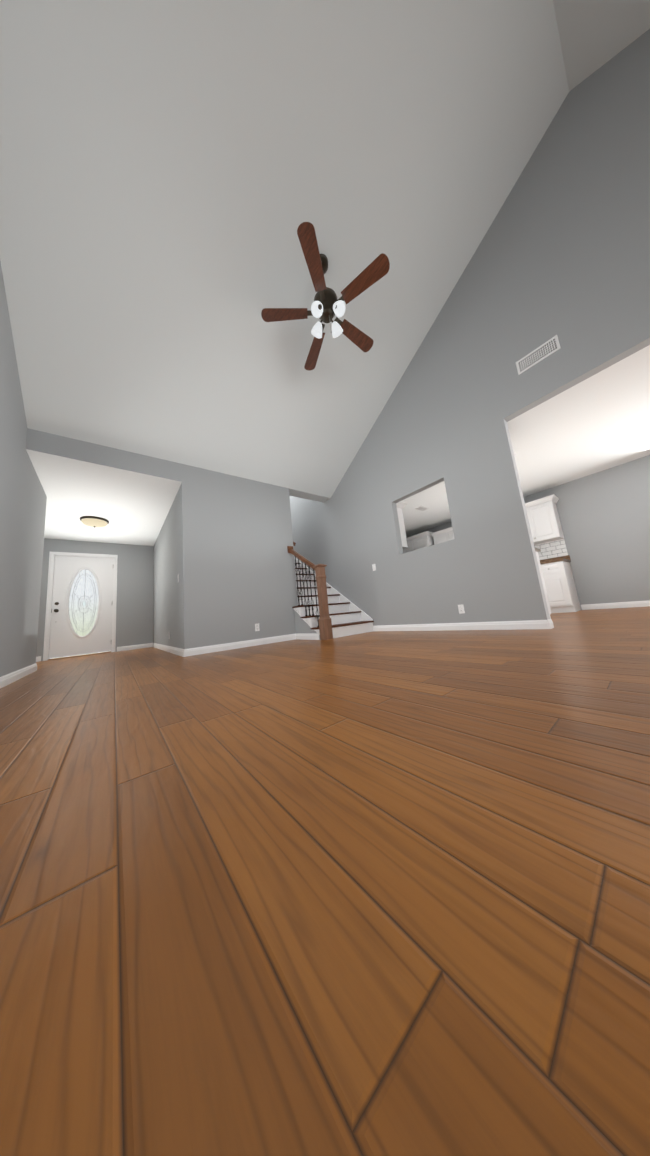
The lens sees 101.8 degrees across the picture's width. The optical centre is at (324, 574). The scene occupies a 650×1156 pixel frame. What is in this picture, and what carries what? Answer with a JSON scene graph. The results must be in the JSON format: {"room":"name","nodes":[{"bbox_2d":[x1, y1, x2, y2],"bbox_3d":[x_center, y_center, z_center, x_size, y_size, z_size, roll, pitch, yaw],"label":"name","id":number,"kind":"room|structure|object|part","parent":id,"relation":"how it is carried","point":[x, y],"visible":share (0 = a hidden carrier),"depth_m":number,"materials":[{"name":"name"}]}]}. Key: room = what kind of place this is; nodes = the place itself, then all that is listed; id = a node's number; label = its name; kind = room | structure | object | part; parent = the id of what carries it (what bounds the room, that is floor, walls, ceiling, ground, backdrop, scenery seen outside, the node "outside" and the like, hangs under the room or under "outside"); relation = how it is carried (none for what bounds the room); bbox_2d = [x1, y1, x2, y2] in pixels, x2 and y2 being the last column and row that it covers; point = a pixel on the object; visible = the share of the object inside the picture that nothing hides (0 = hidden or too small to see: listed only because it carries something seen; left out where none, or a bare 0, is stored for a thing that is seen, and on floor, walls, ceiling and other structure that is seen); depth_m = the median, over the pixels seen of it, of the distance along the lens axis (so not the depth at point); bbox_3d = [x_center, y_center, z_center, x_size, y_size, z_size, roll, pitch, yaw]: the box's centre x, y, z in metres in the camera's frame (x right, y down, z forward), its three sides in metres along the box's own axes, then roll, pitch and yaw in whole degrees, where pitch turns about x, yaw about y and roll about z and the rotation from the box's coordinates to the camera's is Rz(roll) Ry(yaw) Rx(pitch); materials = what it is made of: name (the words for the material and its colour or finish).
{"room":"living room","nodes":[
{"label":"living room","id":0,"kind":"room"},
{"bbox_2d":[0,261,46,676],"bbox_3d":[-1.093,-2.341,0.201,0.248,5.600,9.460,1,-11,-38],"label":"wall","id":1,"kind":"structure","parent":0,"point":[23,498],"depth_m":2.57,"materials":[{"name":"grey paint"}]},
{"bbox_2d":[36,538,152,660],"bbox_3d":[-4.216,0.273,4.715,2.160,2.390,2.460,1,-11,-38],"label":"wall","id":2,"kind":"structure","parent":0,"point":[134,614],"depth_m":5.93,"materials":[{"name":"grey paint"}]},
{"bbox_2d":[48,651,110,659],"bbox_3d":[-4.913,1.636,5.332,0.929,0.022,0.105,1,-11,-38],"label":"threshold","id":3,"kind":"object","parent":2,"relation":"in","point":[79,655],"visible":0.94,"depth_m":5.27,"materials":[{"name":"brown wood"}]},
{"bbox_2d":[43,552,117,660],"bbox_3d":[-5.027,0.607,5.506,1.071,2.121,0.126,1,-11,-38],"label":"door frame","id":4,"kind":"structure","parent":2,"relation":"attached to","point":[52,555],"depth_m":5.35,"materials":[{"name":"white wood"}]},
{"bbox_2d":[49,556,112,658],"bbox_3d":[-5.017,0.628,5.494,0.923,2.019,0.044,1,-11,-38],"label":"door","id":5,"kind":"structure","parent":2,"relation":"in","point":[64,641],"depth_m":5.41,"materials":[{"name":"white wood"}]},
{"bbox_2d":[65,567,101,638],"bbox_3d":[-4.997,0.576,5.482,0.560,1.492,0.016,1,-11,-38],"label":"oval window frame","id":6,"kind":"object","parent":5,"relation":"attached to","point":[67,603],"visible":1,"depth_m":5.46,"materials":[{"name":"white wood"}]},
{"bbox_2d":[69,569,98,633],"bbox_3d":[-5.011,0.580,5.499,0.471,1.403,0.008,1,-11,-38],"label":"door glass caming","id":7,"kind":"object","parent":5,"relation":"in","point":[83,601],"visible":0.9,"depth_m":5.50,"materials":[{"name":"grey"}]},
{"bbox_2d":[69,570,98,635],"bbox_3d":[-5.013,0.581,5.502,0.501,1.438,0.001,1,-11,-38],"label":"door glass","id":8,"kind":"object","parent":7,"relation":"in","point":[84,584],"depth_m":5.50,"materials":[{"name":"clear glass"}]},
{"bbox_2d":[26,432,181,545],"bbox_3d":[-3.982,-1.104,4.461,2.160,0.200,3.620,1,-11,-38],"label":"ceiling","id":9,"kind":"structure","parent":0,"point":[130,499],"depth_m":3.78,"materials":[{"name":"white paint"}]},
{"bbox_2d":[80,516,108,527],"bbox_3d":[-4.062,-0.894,4.661,0.392,0.138,0.392,1,-11,-38],"label":"light","id":10,"kind":"object","parent":9,"relation":"attached to","point":[94,521],"visible":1,"depth_m":4.57,"materials":[{"name":"beige glass"}]},
{"bbox_2d":[27,428,181,468],"bbox_3d":[-2.829,-2.986,3.530,1.581,3.010,0.110,1,-11,-38],"label":"wall","id":11,"kind":"structure","parent":0,"point":[134,455],"depth_m":3.26,"materials":[{"name":"grey paint"}]},
{"bbox_2d":[153,464,297,648],"bbox_3d":[-2.780,-1.285,6.106,1.760,5.600,4.610,1,-11,-38],"label":"wall","id":12,"kind":"structure","parent":0,"point":[223,542],"depth_m":4.04,"materials":[{"name":"grey paint"}]},
{"bbox_2d":[255,623,259,630],"bbox_3d":[-1.031,0.807,4.022,0.070,0.114,0.008,1,-11,-38],"label":"outlet","id":13,"kind":"object","parent":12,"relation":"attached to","point":[257,628],"visible":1,"depth_m":4.02,"materials":[{"name":"white plastic"}]},
{"bbox_2d":[0,606,649,1155],"bbox_3d":[0.763,0.800,3.071,8.920,0.080,13.300,1,-11,-38],"label":"floor","id":14,"kind":"structure","parent":0,"point":[374,894],"depth_m":0.34,"materials":[{"name":"brown wood"}]},
{"bbox_2d":[287,541,373,639],"bbox_3d":[-1.404,-0.378,6.461,1.127,3.662,5.414,1,-11,-38],"label":"staircase","id":15,"kind":"structure","parent":14,"relation":"on","point":[324,609],"depth_m":4.35,"materials":[{"name":"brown wood"}]},
{"bbox_3d":[-1.331,-1.026,5.678,0.244,2.634,3.680,1,-11,-38],"label":"handrail","id":16,"kind":"part","parent":15,"relation":"part of","materials":[{"name":"brown wood"}]},
{"bbox_2d":[535,551,550,618],"bbox_3d":[1.462,0.449,4.426,0.642,0.885,3.433,1,-11,-38],"label":"base cabinet","id":17,"kind":"object","parent":14,"relation":"on","point":[543,583],"depth_m":3.25,"materials":[{"name":"white wood"}]},
{"bbox_2d":[541,561,580,612],"bbox_3d":[4.137,0.278,4.995,0.662,0.885,0.806,1,-11,-38],"label":"base cabinet","id":18,"kind":"object","parent":14,"relation":"on","point":[561,590],"visible":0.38,"depth_m":4.63,"materials":[{"name":"white wood"}]},
{"bbox_2d":[540,555,570,563],"bbox_3d":[4.099,-0.228,5.070,0.652,0.139,0.818,1,-11,-38],"label":"countertop","id":19,"kind":"structure","parent":18,"relation":"on","point":[558,559],"depth_m":4.95,"materials":[{"name":"brown wood"}]},
{"bbox_2d":[0,0,649,497],"bbox_3d":[0.802,-3.678,1.193,4.561,2.908,8.190,1,-11,-38],"label":"ceiling","id":20,"kind":"structure","parent":0,"point":[174,174],"depth_m":2.37,"materials":[{"name":"white paint"}]},
{"bbox_2d":[261,222,389,370],"bbox_3d":[0.045,-2.867,2.780,1.233,0.913,1.285,1,-11,-38],"label":"ceiling fan","id":21,"kind":"object","parent":20,"relation":"hanging from","point":[327,305],"visible":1,"depth_m":2.63,"materials":[{"name":"brown wood"}]},
{"bbox_3d":[0.017,-2.868,2.759,0.493,0.913,0.518,1,-11,-38],"label":"motor","id":22,"kind":"part","parent":21,"relation":"part of","materials":[{"name":"brown metal"}]},
{"bbox_2d":[289,29,649,625],"bbox_3d":[1.251,-1.967,4.157,0.110,5.600,12.800,1,-11,-38],"label":"wall","id":23,"kind":"structure","parent":0,"point":[562,252],"depth_m":3.05,"materials":[{"name":"grey paint"}]},
{"bbox_2d":[0,600,649,687],"bbox_3d":[1.179,0.630,2.792,8.020,0.094,11.700,1,-11,-38],"label":"baseboard","id":24,"kind":"structure","parent":23,"relation":"attached to","point":[9,678],"depth_m":3.67,"materials":[{"name":"white wood"}]},
{"bbox_2d":[396,453,516,548],"bbox_3d":[1.256,-0.840,4.526,0.393,0.786,3.478,1,-11,-38],"label":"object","id":25,"kind":"structure","parent":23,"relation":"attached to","point":[400,505],"depth_m":4.51,"materials":[{"name":"white paint"}]},
{"bbox_2d":[458,604,464,613],"bbox_3d":[1.738,0.443,3.372,0.008,0.114,0.070,1,-11,-38],"label":"outlet","id":26,"kind":"object","parent":23,"relation":"attached to","point":[461,609],"visible":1,"depth_m":3.37,"materials":[{"name":"white plastic"}]},
{"bbox_2d":[516,335,560,374],"bbox_3d":[2.253,-2.323,2.808,0.006,0.160,0.360,1,-11,-38],"label":"air vent","id":27,"kind":"object","parent":23,"relation":"in","point":[539,353],"visible":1,"depth_m":2.80,"materials":[{"name":"white metal"}]},
{"bbox_2d":[401,345,649,535],"bbox_3d":[3.822,-1.999,3.499,3.100,0.200,8.620,1,-11,-38],"label":"ceiling","id":28,"kind":"structure","parent":0,"point":[597,422],"depth_m":3.51,"materials":[{"name":"white paint"}]},
{"bbox_2d":[414,506,428,510],"bbox_3d":[2.062,-1.401,5.636,0.330,0.006,0.160,1,-11,-38],"label":"ceiling vent","id":29,"kind":"object","parent":28,"relation":"in","point":[420,508],"visible":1,"depth_m":5.64,"materials":[{"name":"white"}]},
{"bbox_2d":[407,455,649,609],"bbox_3d":[5.159,-0.782,4.360,0.110,2.590,8.730,1,-11,-38],"label":"wall","id":30,"kind":"structure","parent":0,"point":[604,516],"depth_m":4.58,"materials":[{"name":"grey paint"}]},
{"bbox_2d":[403,531,433,552],"bbox_3d":[2.521,-0.802,7.165,0.536,0.413,0.941,1,-11,-38],"label":"upper cabinet","id":31,"kind":"object","parent":30,"relation":"attached to","point":[420,540],"visible":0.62,"depth_m":6.90,"materials":[{"name":"white wood"}]},
{"bbox_2d":[431,494,563,544],"bbox_3d":[3.644,-0.868,5.855,0.406,0.786,2.440,1,-11,-38],"label":"upper cabinet","id":32,"kind":"object","parent":30,"relation":"attached to","point":[544,520],"visible":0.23,"depth_m":5.04,"materials":[{"name":"white wood"}]},
{"bbox_2d":[534,539,567,559],"bbox_3d":[4.089,-0.335,5.601,0.008,0.422,1.570,1,-11,-38],"label":"tile backsplash","id":33,"kind":"structure","parent":30,"relation":"attached to","point":[554,549],"depth_m":5.16,"materials":[{"name":"white tile"}]},
{"bbox_3d":[-1.806,-1.228,7.098,1.000,5.600,4.480,1,-11,-38],"label":"wall","id":34,"kind":"structure","parent":0,"visible":0},
{"bbox_2d":[289,489,329,502],"bbox_3d":[-0.484,-2.973,5.483,1.000,2.897,0.240,1,-11,-38],"label":"soffit","id":35,"kind":"structure","parent":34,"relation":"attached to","point":[305,495],"depth_m":5.26,"materials":[{"name":"white paint"}]}
]}

